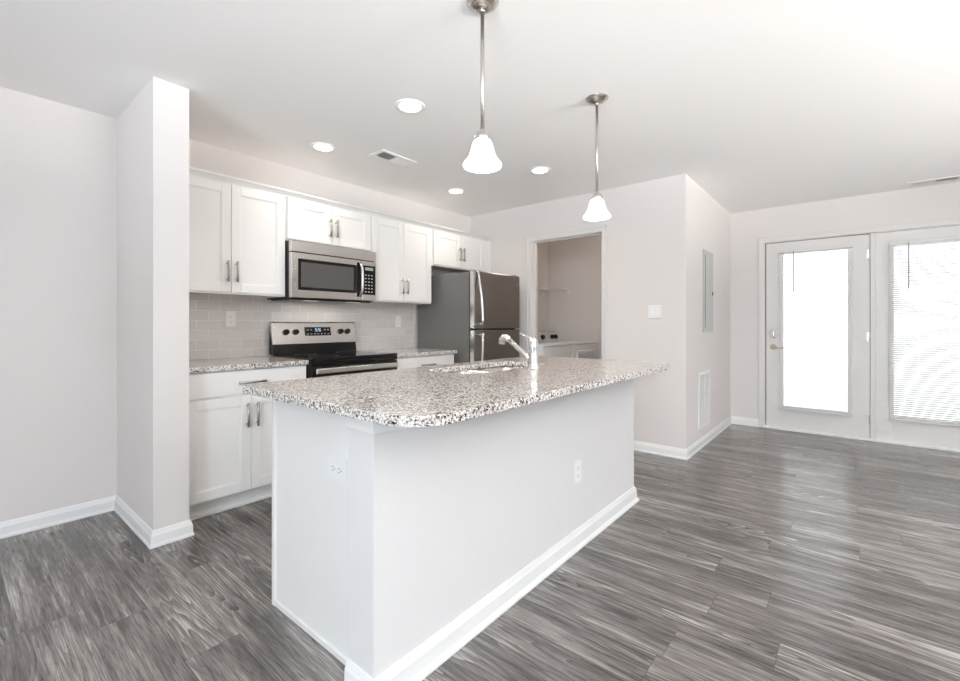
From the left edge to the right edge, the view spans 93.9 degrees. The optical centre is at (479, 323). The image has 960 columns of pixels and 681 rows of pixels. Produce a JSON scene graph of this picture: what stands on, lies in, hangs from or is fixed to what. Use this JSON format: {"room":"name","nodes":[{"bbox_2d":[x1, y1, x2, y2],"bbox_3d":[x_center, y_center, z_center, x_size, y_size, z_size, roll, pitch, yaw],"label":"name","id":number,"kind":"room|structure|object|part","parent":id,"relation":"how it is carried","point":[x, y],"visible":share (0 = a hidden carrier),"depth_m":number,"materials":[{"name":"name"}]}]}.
{"room":"kitchen","nodes":[
{"label":"kitchen","id":0,"kind":"room"},
{"bbox_2d":[117,77,188,529],"bbox_3d":[-1.931,-0.062,2.627,0.750,2.440,0.164,0,0,40],"label":"wall","id":1,"kind":"structure","parent":0,"point":[153,130],"depth_m":2.42,"materials":[{"name":"white paint"}]},
{"bbox_2d":[114,495,193,548],"bbox_3d":[-1.924,1.115,2.621,0.769,0.086,0.202,0,0,40],"label":"baseboard","id":2,"kind":"structure","parent":1,"relation":"attached to","point":[151,538],"depth_m":2.41,"materials":[{"name":"white wood"}]},
{"bbox_2d":[0,86,469,521],"bbox_3d":[-1.973,-0.062,3.249,0.110,2.440,9.490,0,0,40],"label":"wall","id":3,"kind":"structure","parent":0,"point":[58,161],"depth_m":2.62,"materials":[{"name":"white paint"}]},
{"bbox_2d":[0,495,115,538],"bbox_3d":[-3.577,1.115,1.222,0.019,0.086,4.102,0,0,40],"label":"baseboard","id":4,"kind":"structure","parent":3,"relation":"attached to","point":[21,525],"depth_m":2.58,"materials":[{"name":"white wood"}]},
{"bbox_2d":[189,175,284,297],"bbox_3d":[-1.783,-0.577,3.108,0.360,0.754,0.761,0,0,40],"label":"upper cabinet","id":5,"kind":"object","parent":3,"relation":"attached to","point":[237,233],"visible":0.79,"depth_m":3.04,"materials":[{"name":"white wood"}]},
{"bbox_3d":[-1.800,-0.575,2.881,0.019,0.726,0.369,0,0,40],"label":"door","id":6,"kind":"part","parent":5,"relation":"part of","materials":[{"name":"white wood"}]},
{"bbox_3d":[-1.678,-0.350,2.983,0.038,0.140,0.015,0,0,40],"label":"handle","id":7,"kind":"part","parent":5,"relation":"part of","materials":[{"name":"silver metal"}]},
{"bbox_3d":[-1.641,-0.350,3.028,0.038,0.140,0.015,0,0,40],"label":"handle","id":8,"kind":"part","parent":5,"relation":"part of","materials":[{"name":"silver metal"}]},
{"bbox_3d":[-1.562,-0.575,3.167,0.019,0.726,0.369,0,0,40],"label":"door","id":9,"kind":"part","parent":5,"relation":"part of","materials":[{"name":"white wood"}]},
{"bbox_2d":[189,166,486,240],"bbox_3d":[-0.928,-0.963,3.910,0.043,0.044,3.087,0,0,40],"label":"crown molding","id":10,"kind":"structure","parent":5,"relation":"attached to","point":[201,173],"depth_m":3.49,"materials":[{"name":"white wood"}]},
{"bbox_2d":[189,293,412,359],"bbox_3d":[-1.434,0.005,3.803,0.008,0.494,2.278,0,0,40],"label":"tile backsplash","id":11,"kind":"structure","parent":3,"relation":"attached to","point":[375,329],"depth_m":3.49,"materials":[{"name":"white tile"}]},
{"bbox_2d":[225,311,235,326],"bbox_3d":[-1.839,-0.034,3.303,0.009,0.116,0.072,0,0,40],"label":"wall outlet","id":12,"kind":"object","parent":11,"relation":"attached to","point":[230,316],"visible":1,"depth_m":3.30,"materials":[{"name":"white plastic"}]},
{"bbox_2d":[395,316,400,326],"bbox_3d":[-0.827,-0.022,4.519,0.009,0.116,0.072,0,0,40],"label":"wall outlet","id":13,"kind":"object","parent":11,"relation":"attached to","point":[397,318],"visible":1,"depth_m":4.51,"materials":[{"name":"white plastic"}]},
{"bbox_2d":[285,197,369,250],"bbox_3d":[-1.296,-0.787,3.694,0.360,0.334,0.761,0,0,40],"label":"upper cabinet","id":14,"kind":"object","parent":3,"relation":"attached to","point":[305,221],"visible":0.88,"depth_m":3.56,"materials":[{"name":"white wood"}]},
{"bbox_3d":[-1.313,-0.785,3.466,0.019,0.306,0.369,0,0,40],"label":"door","id":15,"kind":"part","parent":14,"relation":"part of","materials":[{"name":"white wood"}]},
{"bbox_2d":[267,240,375,303],"bbox_3d":[-1.259,-0.395,3.663,0.439,0.438,0.756,0,0,40],"label":"microwave","id":16,"kind":"object","parent":14,"relation":"attached to","point":[314,272],"visible":0.99,"depth_m":3.50,"materials":[{"name":"silver metal"}]},
{"bbox_3d":[-1.293,-0.184,3.691,0.310,0.010,0.716,0,0,40],"label":"underside panel","id":17,"kind":"part","parent":16,"relation":"part of","materials":[{"name":"black metal"}]},
{"bbox_3d":[-1.197,-0.360,3.516,0.039,0.334,0.610,0,0,40],"label":"door","id":18,"kind":"part","parent":16,"relation":"part of","materials":[{"name":"silver metal"}]},
{"bbox_3d":[-0.981,-0.365,3.701,0.061,0.285,0.024,0,0,40],"label":"handle","id":19,"kind":"part","parent":16,"relation":"part of","materials":[{"name":"silver metal"}]},
{"bbox_3d":[-0.955,-0.360,3.808,0.039,0.334,0.144,0,0,40],"label":"control panel","id":20,"kind":"part","parent":16,"relation":"part of","materials":[{"name":"silver metal"}]},
{"bbox_3d":[-1.191,-0.760,3.569,0.038,0.140,0.015,0,0,40],"label":"handle","id":21,"kind":"part","parent":14,"relation":"part of","materials":[{"name":"silver metal"}]},
{"bbox_3d":[-1.154,-0.760,3.614,0.038,0.140,0.015,0,0,40],"label":"handle","id":22,"kind":"part","parent":14,"relation":"part of","materials":[{"name":"silver metal"}]},
{"bbox_3d":[-1.075,-0.785,3.752,0.019,0.306,0.369,0,0,40],"label":"door","id":23,"kind":"part","parent":14,"relation":"part of","materials":[{"name":"white wood"}]},
{"bbox_2d":[370,216,430,304],"bbox_3d":[-0.819,-0.576,4.268,0.360,0.757,0.729,0,0,40],"label":"upper cabinet","id":24,"kind":"object","parent":3,"relation":"attached to","point":[403,250],"visible":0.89,"depth_m":4.16,"materials":[{"name":"white wood"}]},
{"bbox_3d":[-0.831,-0.574,4.046,0.019,0.729,0.353,0,0,40],"label":"door","id":25,"kind":"part","parent":24,"relation":"part of","materials":[{"name":"white wood"}]},
{"bbox_3d":[-0.603,-0.574,4.319,0.019,0.729,0.353,0,0,40],"label":"door","id":26,"kind":"part","parent":24,"relation":"part of","materials":[{"name":"white wood"}]},
{"bbox_2d":[431,230,489,272],"bbox_3d":[-0.284,-0.769,4.910,0.360,0.370,0.941,0,0,40],"label":"upper cabinet","id":27,"kind":"object","parent":3,"relation":"attached to","point":[449,252],"depth_m":4.77,"materials":[{"name":"white wood"}]},
{"bbox_3d":[-0.341,-0.767,4.634,0.019,0.342,0.399,0,0,40],"label":"door","id":28,"kind":"part","parent":27,"relation":"part of","materials":[{"name":"white wood"}]},
{"bbox_3d":[-0.084,-0.767,4.943,0.019,0.342,0.399,0,0,40],"label":"door","id":29,"kind":"part","parent":27,"relation":"part of","materials":[{"name":"white wood"}]},
{"bbox_3d":[-0.035,-0.769,5.245,0.312,0.370,0.107,0,0,40],"label":"cabinet filler","id":30,"kind":"part","parent":27,"relation":"part of","materials":[{"name":"white wood"}]},
{"bbox_2d":[0,0,959,216],"bbox_3d":[1.121,-1.332,0.674,8.160,0.100,9.490,0,0,40],"label":"ceiling","id":31,"kind":"structure","parent":0,"point":[762,104],"depth_m":2.40,"materials":[{"name":"white paint"}]},
{"bbox_2d":[310,142,335,151],"bbox_3d":[-1.135,-1.277,3.248,0.176,0.008,0.176,0,0,40],"label":"recessed light","id":32,"kind":"object","parent":31,"relation":"in","point":[319,146],"visible":1,"depth_m":3.24,"materials":[{"name":"white"}]},
{"bbox_2d":[369,149,416,166],"bbox_3d":[-0.669,-1.277,3.471,0.165,0.009,0.340,0,0,40],"label":"ceiling vent","id":33,"kind":"object","parent":31,"relation":"in","point":[387,156],"visible":1,"depth_m":3.46,"materials":[{"name":"white plastic"}]},
{"bbox_2d":[395,99,424,113],"bbox_3d":[-0.412,-1.277,2.638,0.176,0.008,0.176,0,0,40],"label":"recessed light","id":34,"kind":"object","parent":31,"relation":"in","point":[411,106],"visible":1,"depth_m":2.63,"materials":[{"name":"white plastic"}]},
{"bbox_2d":[447,188,464,193],"bbox_3d":[-0.232,-1.277,4.328,0.176,0.008,0.176,0,0,40],"label":"recessed light","id":35,"kind":"object","parent":31,"relation":"in","point":[453,190],"visible":1,"depth_m":4.32,"materials":[{"name":"white"}]},
{"bbox_2d":[463,0,501,172],"bbox_3d":[0.010,-0.953,1.787,0.157,0.656,0.157,0,0,40],"label":"pendant lamp","id":36,"kind":"object","parent":31,"relation":"hanging from","point":[482,158],"visible":1,"depth_m":1.78,"materials":[{"name":"white glass"}]},
{"bbox_3d":[0.010,-1.010,1.787,0.022,0.491,0.022,0,0,40],"label":"rod","id":37,"kind":"part","parent":36,"relation":"part of","materials":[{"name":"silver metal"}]},
{"bbox_3d":[0.010,-0.680,1.787,0.157,0.110,0.157,0,0,40],"label":"lamp shade","id":38,"kind":"part","parent":36,"relation":"part of","materials":[{"name":"white glass"}]},
{"bbox_2d":[529,166,550,173],"bbox_3d":[0.500,-1.277,3.737,0.176,0.008,0.176,0,0,40],"label":"recessed light","id":39,"kind":"object","parent":31,"relation":"in","point":[540,169],"visible":1,"depth_m":3.73,"materials":[{"name":"white"}]},
{"bbox_2d":[583,93,610,220],"bbox_3d":[0.665,-0.942,2.550,0.157,0.680,0.157,0,0,40],"label":"pendant lamp","id":40,"kind":"object","parent":31,"relation":"hanging from","point":[597,211],"visible":1,"depth_m":2.54,"materials":[{"name":"white glass"}]},
{"bbox_3d":[0.665,-0.999,2.550,0.022,0.514,0.022,0,0,40],"label":"rod","id":41,"kind":"part","parent":40,"relation":"part of","materials":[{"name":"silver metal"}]},
{"bbox_3d":[0.665,-0.657,2.550,0.157,0.110,0.157,0,0,40],"label":"lamp shade","id":42,"kind":"part","parent":40,"relation":"part of","materials":[{"name":"white glass"}]},
{"bbox_2d":[906,175,959,187],"bbox_3d":[4.070,-1.277,4.015,0.360,0.009,0.170,0,0,40],"label":"ceiling vent","id":43,"kind":"object","parent":31,"relation":"in","point":[956,177],"visible":1,"depth_m":4.01,"materials":[{"name":"white plastic"}]},
{"bbox_2d":[0,424,959,680],"bbox_3d":[1.121,1.208,0.674,8.160,0.100,9.490,0,0,40],"label":"floor","id":44,"kind":"structure","parent":0,"point":[761,554],"depth_m":1.93,"materials":[{"name":"grey wood"}]},
{"bbox_2d":[189,365,305,520],"bbox_3d":[-1.667,0.720,3.010,0.664,0.876,0.759,0,0,40],"label":"base cabinet","id":45,"kind":"object","parent":44,"relation":"on","point":[230,429],"visible":0.64,"depth_m":2.73,"materials":[{"name":"white wood"}]},
{"bbox_3d":[-1.567,0.744,2.686,0.019,0.593,0.368,0,0,40],"label":"door","id":46,"kind":"part","parent":45,"relation":"part of","materials":[{"name":"white wood"}]},
{"bbox_3d":[-1.448,0.364,2.828,0.019,0.144,0.739,0,0,40],"label":"drawer","id":47,"kind":"part","parent":45,"relation":"part of","materials":[{"name":"white wood"}]},
{"bbox_3d":[-1.444,0.568,2.789,0.038,0.150,0.015,0,0,40],"label":"handle","id":48,"kind":"part","parent":45,"relation":"part of","materials":[{"name":"silver metal"}]},
{"bbox_2d":[189,356,308,372],"bbox_3d":[-1.676,0.267,3.017,0.641,0.030,0.760,0,0,40],"label":"countertop","id":49,"kind":"structure","parent":45,"relation":"on","point":[220,364],"depth_m":2.91,"materials":[{"name":"stone"}]},
{"bbox_3d":[-1.427,0.364,2.810,0.038,0.015,0.165,0,0,40],"label":"handle","id":50,"kind":"part","parent":45,"relation":"part of","materials":[{"name":"silver metal"}]},
{"bbox_3d":[-1.407,0.568,2.834,0.038,0.150,0.015,0,0,40],"label":"handle","id":51,"kind":"part","parent":45,"relation":"part of","materials":[{"name":"silver metal"}]},
{"bbox_3d":[-1.330,0.744,2.971,0.019,0.593,0.368,0,0,40],"label":"door","id":52,"kind":"part","parent":45,"relation":"part of","materials":[{"name":"white wood"}]},
{"bbox_2d":[269,322,397,377],"bbox_3d":[-1.149,0.572,3.574,0.671,1.172,0.757,0,0,40],"label":"electric range","id":53,"kind":"object","parent":44,"relation":"on","point":[329,348],"visible":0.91,"depth_m":3.56,"materials":[{"name":"silver metal"}]},
{"bbox_3d":[-1.361,0.064,3.764,0.018,0.072,0.236,0,0,40],"label":"display panel","id":54,"kind":"part","parent":53,"relation":"part of","materials":[{"name":"black ceramic"}]},
{"bbox_2d":[273,350,396,360],"bbox_3d":[-1.137,0.250,3.564,0.572,0.021,0.757,0,0,40],"label":"cooktop","id":55,"kind":"object","parent":53,"relation":"in","point":[311,355],"depth_m":3.49,"materials":[{"name":"grey glass"}]},
{"bbox_3d":[-0.933,0.277,3.395,0.034,0.030,0.757,0,0,40],"label":"rail","id":56,"kind":"part","parent":53,"relation":"part of","materials":[{"name":"metal"}]},
{"bbox_3d":[-0.931,0.610,3.393,0.036,0.627,0.753,0,0,40],"label":"oven door","id":57,"kind":"part","parent":53,"relation":"part of","materials":[{"name":"black ceramic"}]},
{"bbox_3d":[-0.903,0.332,3.373,0.035,0.040,0.725,0,0,40],"label":"oven handle","id":58,"kind":"part","parent":53,"relation":"part of","materials":[{"name":"silver metal"}]},
{"bbox_2d":[395,354,453,368],"bbox_3d":[-0.698,0.720,4.175,0.664,0.876,0.726,0,0,40],"label":"base cabinet","id":59,"kind":"object","parent":44,"relation":"on","point":[429,360],"visible":0.1,"depth_m":3.96,"materials":[{"name":"white wood"}]},
{"bbox_2d":[364,348,456,357],"bbox_3d":[-0.701,0.267,4.189,0.641,0.030,0.746,0,0,40],"label":"countertop","id":60,"kind":"structure","parent":59,"relation":"on","point":[402,352],"depth_m":4.06,"materials":[{"name":"stone"}]},
{"bbox_2d":[272,369,638,680],"bbox_3d":[0.054,0.716,2.376,0.810,0.884,2.122,0,0,40],"label":"kitchen island","id":61,"kind":"object","parent":44,"relation":"on","point":[433,534],"visible":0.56,"depth_m":1.66,"materials":[{"name":"white paint"}]},
{"bbox_3d":[-0.617,0.716,1.665,0.612,0.884,0.027,0,0,40],"label":"panel","id":62,"kind":"part","parent":61,"relation":"part of","materials":[{"name":"white wood"}]},
{"bbox_2d":[328,455,347,483],"bbox_3d":[-0.495,0.503,1.550,0.118,0.076,0.009,0,0,40],"label":"wall outlet","id":63,"kind":"object","parent":61,"relation":"attached to","point":[337,468],"visible":1,"depth_m":1.54,"materials":[{"name":"white plastic"}]},
{"bbox_2d":[330,463,335,472],"bbox_3d":[-0.512,0.503,1.561,0.033,0.028,0.003,0,0,40],"label":"receptacle","id":64,"kind":"object","parent":63,"relation":"attached to","point":[332,465],"depth_m":1.56,"materials":[{"name":"grey plastic"}]},
{"bbox_2d":[337,466,342,474],"bbox_3d":[-0.481,0.503,1.535,0.033,0.028,0.003,0,0,40],"label":"receptacle","id":65,"kind":"object","parent":63,"relation":"attached to","point":[339,468],"depth_m":1.53,"materials":[{"name":"grey plastic"}]},
{"bbox_3d":[0.298,0.305,2.173,0.141,0.062,2.088,0,0,40],"label":"cap moulding","id":66,"kind":"part","parent":61,"relation":"part of","materials":[{"name":"white"}]},
{"bbox_2d":[242,356,669,426],"bbox_3d":[0.128,0.259,2.276,1.040,0.029,2.148,0,0,40],"label":"island countertop","id":67,"kind":"structure","parent":61,"relation":"on","point":[427,396],"depth_m":1.74,"materials":[{"name":"stone"}]},
{"bbox_2d":[447,366,524,373],"bbox_3d":[0.066,0.373,2.541,0.376,0.200,0.784,0,0,40],"label":"sink","id":68,"kind":"object","parent":67,"relation":"in","point":[497,368],"visible":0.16,"depth_m":2.77,"materials":[{"name":"metal"}]},
{"bbox_3d":[-0.060,0.373,2.389,0.376,0.200,0.390,0,0,40],"label":"bowl","id":69,"kind":"part","parent":68,"relation":"part of","materials":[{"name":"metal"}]},
{"bbox_3d":[0.192,0.373,2.692,0.376,0.200,0.390,0,0,40],"label":"bowl","id":70,"kind":"part","parent":68,"relation":"part of","materials":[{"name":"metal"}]},
{"bbox_2d":[499,333,539,369],"bbox_3d":[0.212,0.147,2.478,0.263,0.194,0.068,0,0,40],"label":"faucet","id":71,"kind":"object","parent":67,"relation":"on","point":[531,356],"visible":1,"depth_m":2.40,"materials":[{"name":"silver metal"}]},
{"bbox_3d":[0.223,0.147,2.469,0.161,0.129,0.032,0,0,40],"label":"spout","id":72,"kind":"part","parent":71,"relation":"part of","materials":[{"name":"silver metal"}]},
{"bbox_3d":[0.304,1.110,2.168,0.158,0.096,2.122,0,0,40],"label":"moulding","id":73,"kind":"part","parent":61,"relation":"part of","materials":[{"name":"white wood"}]},
{"bbox_2d":[574,459,580,483],"bbox_3d":[0.507,0.766,2.321,0.009,0.116,0.072,0,0,40],"label":"wall outlet","id":74,"kind":"object","parent":61,"relation":"attached to","point":[577,464],"visible":1,"depth_m":2.31,"materials":[{"name":"white plastic"}]},
{"bbox_2d":[418,270,518,363],"bbox_3d":[-0.086,0.323,4.704,0.860,1.670,0.743,0,0,40],"label":"refrigerator","id":75,"kind":"object","parent":44,"relation":"on","point":[468,313],"visible":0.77,"depth_m":4.41,"materials":[{"name":"grey metal"}]},
{"bbox_3d":[-0.075,0.579,4.213,0.042,1.022,0.003,0,0,40],"label":"edge trim","id":76,"kind":"part","parent":75,"relation":"part of","materials":[{"name":"silver metal"}]},
{"bbox_3d":[-0.075,-0.226,4.213,0.042,0.536,0.003,0,0,40],"label":"edge trim","id":77,"kind":"part","parent":75,"relation":"part of","materials":[{"name":"silver metal"}]},
{"bbox_3d":[0.004,0.398,4.205,0.083,0.625,0.024,0,0,40],"label":"handle","id":78,"kind":"part","parent":75,"relation":"part of","materials":[{"name":"silver metal"}]},
{"bbox_3d":[0.004,-0.235,4.205,0.083,0.520,0.024,0,0,40],"label":"handle","id":79,"kind":"part","parent":75,"relation":"part of","materials":[{"name":"silver metal"}]},
{"bbox_3d":[0.163,0.579,4.497,0.060,1.038,0.742,0,0,40],"label":"fridge door","id":80,"kind":"part","parent":75,"relation":"part of","materials":[{"name":"silver metal"}]},
{"bbox_3d":[0.163,-0.226,4.497,0.060,0.552,0.742,0,0,40],"label":"freezer door","id":81,"kind":"part","parent":75,"relation":"part of","materials":[{"name":"silver metal"}]},
{"bbox_2d":[538,342,571,357],"bbox_3d":[0.628,0.633,5.362,0.706,1.050,0.659,0,0,40],"label":"washing machine","id":82,"kind":"object","parent":44,"relation":"on","point":[554,349],"visible":0.22,"depth_m":5.11,"materials":[{"name":"white metal"}]},
{"bbox_3d":[0.684,0.229,5.316,0.450,0.008,0.477,0,0,40],"label":"lid","id":83,"kind":"part","parent":82,"relation":"part of","materials":[{"name":"white metal"}]},
{"bbox_2d":[537,331,596,358],"bbox_3d":[1.073,0.633,5.887,0.718,1.050,0.680,0,0,40],"label":"dryer","id":84,"kind":"object","parent":44,"relation":"on","point":[579,349],"visible":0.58,"depth_m":5.79,"materials":[{"name":"white metal"}]},
{"bbox_3d":[1.339,0.596,5.665,0.018,0.525,0.478,0,0,40],"label":"loading door","id":85,"kind":"part","parent":84,"relation":"part of","materials":[{"name":"white metal"}]},
{"bbox_2d":[537,242,547,331],"bbox_3d":[0.476,-0.062,6.027,0.100,2.440,1.526,0,0,40],"label":"wall","id":86,"kind":"structure","parent":0,"point":[542,248],"depth_m":6.46,"materials":[{"name":"white paint"}]},
{"bbox_2d":[537,287,568,299],"bbox_3d":[0.646,-0.321,5.888,0.340,0.322,1.520,0,0,40],"label":"wire shelf","id":87,"kind":"object","parent":86,"relation":"attached to","point":[538,288],"visible":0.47,"depth_m":6.16,"materials":[{"name":"white metal"}]},
{"bbox_2d":[470,176,671,446],"bbox_3d":[0.811,-0.062,4.684,2.333,2.440,0.110,0,0,40],"label":"wall","id":88,"kind":"structure","parent":0,"point":[639,227],"depth_m":4.12,"materials":[{"name":"white paint"}]},
{"bbox_2d":[526,225,606,358],"bbox_3d":[0.894,0.110,4.606,0.916,2.097,0.132,0,0,40],"label":"door frame","id":89,"kind":"structure","parent":88,"relation":"attached to","point":[603,228],"depth_m":4.74,"materials":[{"name":"white paint"}]},
{"bbox_2d":[648,305,661,318],"bbox_3d":[1.554,-0.104,3.986,0.116,0.118,0.012,0,0,40],"label":"light switch","id":90,"kind":"object","parent":88,"relation":"attached to","point":[654,311],"visible":1,"depth_m":3.98,"materials":[{"name":"white plastic"}]},
{"bbox_2d":[548,235,601,358],"bbox_3d":[1.876,-0.062,5.965,2.333,2.440,0.170,0,0,40],"label":"wall","id":91,"kind":"structure","parent":0,"point":[574,265],"depth_m":6.29,"materials":[{"name":"white paint"}]},
{"bbox_2d":[672,174,729,448],"bbox_3d":[2.292,-0.062,4.555,0.110,2.440,1.806,0,0,40],"label":"wall","id":92,"kind":"structure","parent":0,"point":[699,222],"depth_m":4.04,"materials":[{"name":"white paint"}]},
{"bbox_2d":[634,416,731,459],"bbox_3d":[2.066,1.115,4.730,0.720,0.086,1.825,0,0,40],"label":"baseboard","id":93,"kind":"structure","parent":92,"relation":"attached to","point":[685,454],"depth_m":4.02,"materials":[{"name":"white wood"}]},
{"bbox_2d":[698,369,709,429],"bbox_3d":[2.145,0.718,4.284,0.010,0.530,0.420,0,0,40],"label":"air vent","id":94,"kind":"object","parent":92,"relation":"in","point":[703,377],"visible":1,"depth_m":4.26,"materials":[{"name":"white plastic"}]},
{"bbox_2d":[703,249,712,331],"bbox_3d":[2.246,-0.314,4.398,0.018,0.793,0.385,0,0,40],"label":"electrical panel","id":95,"kind":"object","parent":92,"relation":"attached to","point":[707,256],"visible":1,"depth_m":4.36,"materials":[{"name":"grey metal"}]},
{"bbox_3d":[2.257,-0.315,4.409,0.005,0.685,0.285,0,0,40],"label":"door","id":96,"kind":"part","parent":95,"relation":"part of","materials":[{"name":"grey metal"}]},
{"bbox_2d":[730,182,959,418],"bbox_3d":[4.121,-0.062,4.279,7.940,2.440,0.110,0,0,40],"label":"wall","id":97,"kind":"structure","parent":0,"point":[940,201],"depth_m":5.00,"materials":[{"name":"white paint"}]},
{"bbox_2d":[731,416,758,426],"bbox_3d":[3.016,1.115,5.114,0.287,0.086,0.019,0,0,40],"label":"baseboard","id":98,"kind":"structure","parent":97,"relation":"attached to","point":[735,420],"depth_m":5.11,"materials":[{"name":"white wood"}]},
{"bbox_2d":[765,234,869,437],"bbox_3d":[3.527,0.120,4.716,0.890,2.027,0.114,0,0,40],"label":"door","id":99,"kind":"structure","parent":97,"relation":"in","point":[855,421],"depth_m":4.65,"materials":[{"name":"white paint"}]},
{"bbox_3d":[3.251,0.258,4.910,0.135,0.066,0.056,0,0,40],"label":"lever","id":100,"kind":"part","parent":99,"relation":"part of","materials":[{"name":"beige"}]},
{"bbox_2d":[778,248,852,413],"bbox_3d":[3.502,0.072,4.694,0.625,1.702,0.021,0,0,40],"label":"mini blind","id":101,"kind":"object","parent":99,"relation":"attached to","point":[781,407],"depth_m":4.68,"materials":[{"name":"white plastic"}]},
{"bbox_3d":[3.504,-0.778,4.697,0.625,0.022,0.034,0,0,40],"label":"head rail","id":102,"kind":"part","parent":99,"relation":"part of","materials":[{"name":"white paint"}]},
{"bbox_3d":[3.502,0.925,4.695,0.625,0.016,0.025,0,0,40],"label":"rail","id":103,"kind":"part","parent":99,"relation":"part of","materials":[{"name":"white paint"}]},
{"bbox_3d":[3.536,0.068,4.737,0.615,1.730,0.069,0,0,40],"label":"lite frame","id":104,"kind":"part","parent":99,"relation":"part of","materials":[{"name":"white paint"}]},
{"bbox_2d":[759,218,959,438],"bbox_3d":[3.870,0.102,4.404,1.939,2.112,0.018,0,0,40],"label":"door frame","id":105,"kind":"structure","parent":97,"relation":"attached to","point":[762,241],"depth_m":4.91,"materials":[{"name":"white paint"}]},
{"bbox_2d":[763,425,959,452],"bbox_3d":[3.909,1.147,4.454,1.848,0.022,0.152,0,0,40],"label":"sill","id":106,"kind":"structure","parent":97,"relation":"attached to","point":[765,426],"depth_m":4.43,"materials":[{"name":"white"}]},
{"bbox_2d":[875,225,959,448],"bbox_3d":[4.230,0.123,4.131,0.873,2.022,0.114,0,0,40],"label":"door","id":107,"kind":"structure","parent":97,"relation":"in","point":[889,426],"depth_m":4.22,"materials":[{"name":"white paint"}]},
{"bbox_2d":[889,241,959,423],"bbox_3d":[4.195,0.071,4.117,0.650,1.690,0.021,0,0,40],"label":"mini blind","id":108,"kind":"object","parent":107,"relation":"attached to","point":[894,322],"depth_m":4.18,"materials":[{"name":"white plastic"}]},
{"bbox_3d":[4.198,-0.773,4.120,0.650,0.022,0.034,0,0,40],"label":"head rail","id":109,"kind":"part","parent":107,"relation":"part of","materials":[{"name":"white paint"}]},
{"bbox_3d":[4.196,0.918,4.117,0.650,0.016,0.025,0,0,40],"label":"rail","id":110,"kind":"part","parent":107,"relation":"part of","materials":[{"name":"white paint"}]},
{"label":"outside","id":111,"kind":"structure","parent":0,"visible":0},
{"bbox_2d":[784,354,959,416],"bbox_3d":[9.707,1.298,11.664,28.000,0.120,13.650,0,0,40],"label":"lawn","id":112,"kind":"structure","parent":111,"point":[813,399],"depth_m":6.95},
{"bbox_2d":[784,241,959,407],"bbox_3d":[5.486,-0.092,6.616,8.161,2.660,0.140,0,0,40],"label":"fence","id":113,"kind":"object","parent":112,"relation":"on","point":[832,337],"visible":0.1,"depth_m":6.72,"materials":[{"name":"white plastic"}]},
{"bbox_3d":[5.306,-0.092,6.766,0.130,2.660,0.140,0,0,40],"label":"post","id":114,"kind":"part","parent":113,"relation":"part of","materials":[{"name":"white plastic"}]},
{"bbox_3d":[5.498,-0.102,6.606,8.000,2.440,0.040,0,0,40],"label":"rail","id":115,"kind":"part","parent":113,"relation":"part of","materials":[{"name":"white plastic"}]},
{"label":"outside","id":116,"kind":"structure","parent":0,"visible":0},
{"bbox_2d":[784,401,959,420],"bbox_3d":[4.583,1.248,5.507,11.000,0.100,2.370,0,0,40],"label":"patio slab","id":117,"kind":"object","parent":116,"point":[830,407],"depth_m":6.33,"materials":[{"name":"grey concrete"}]}
]}

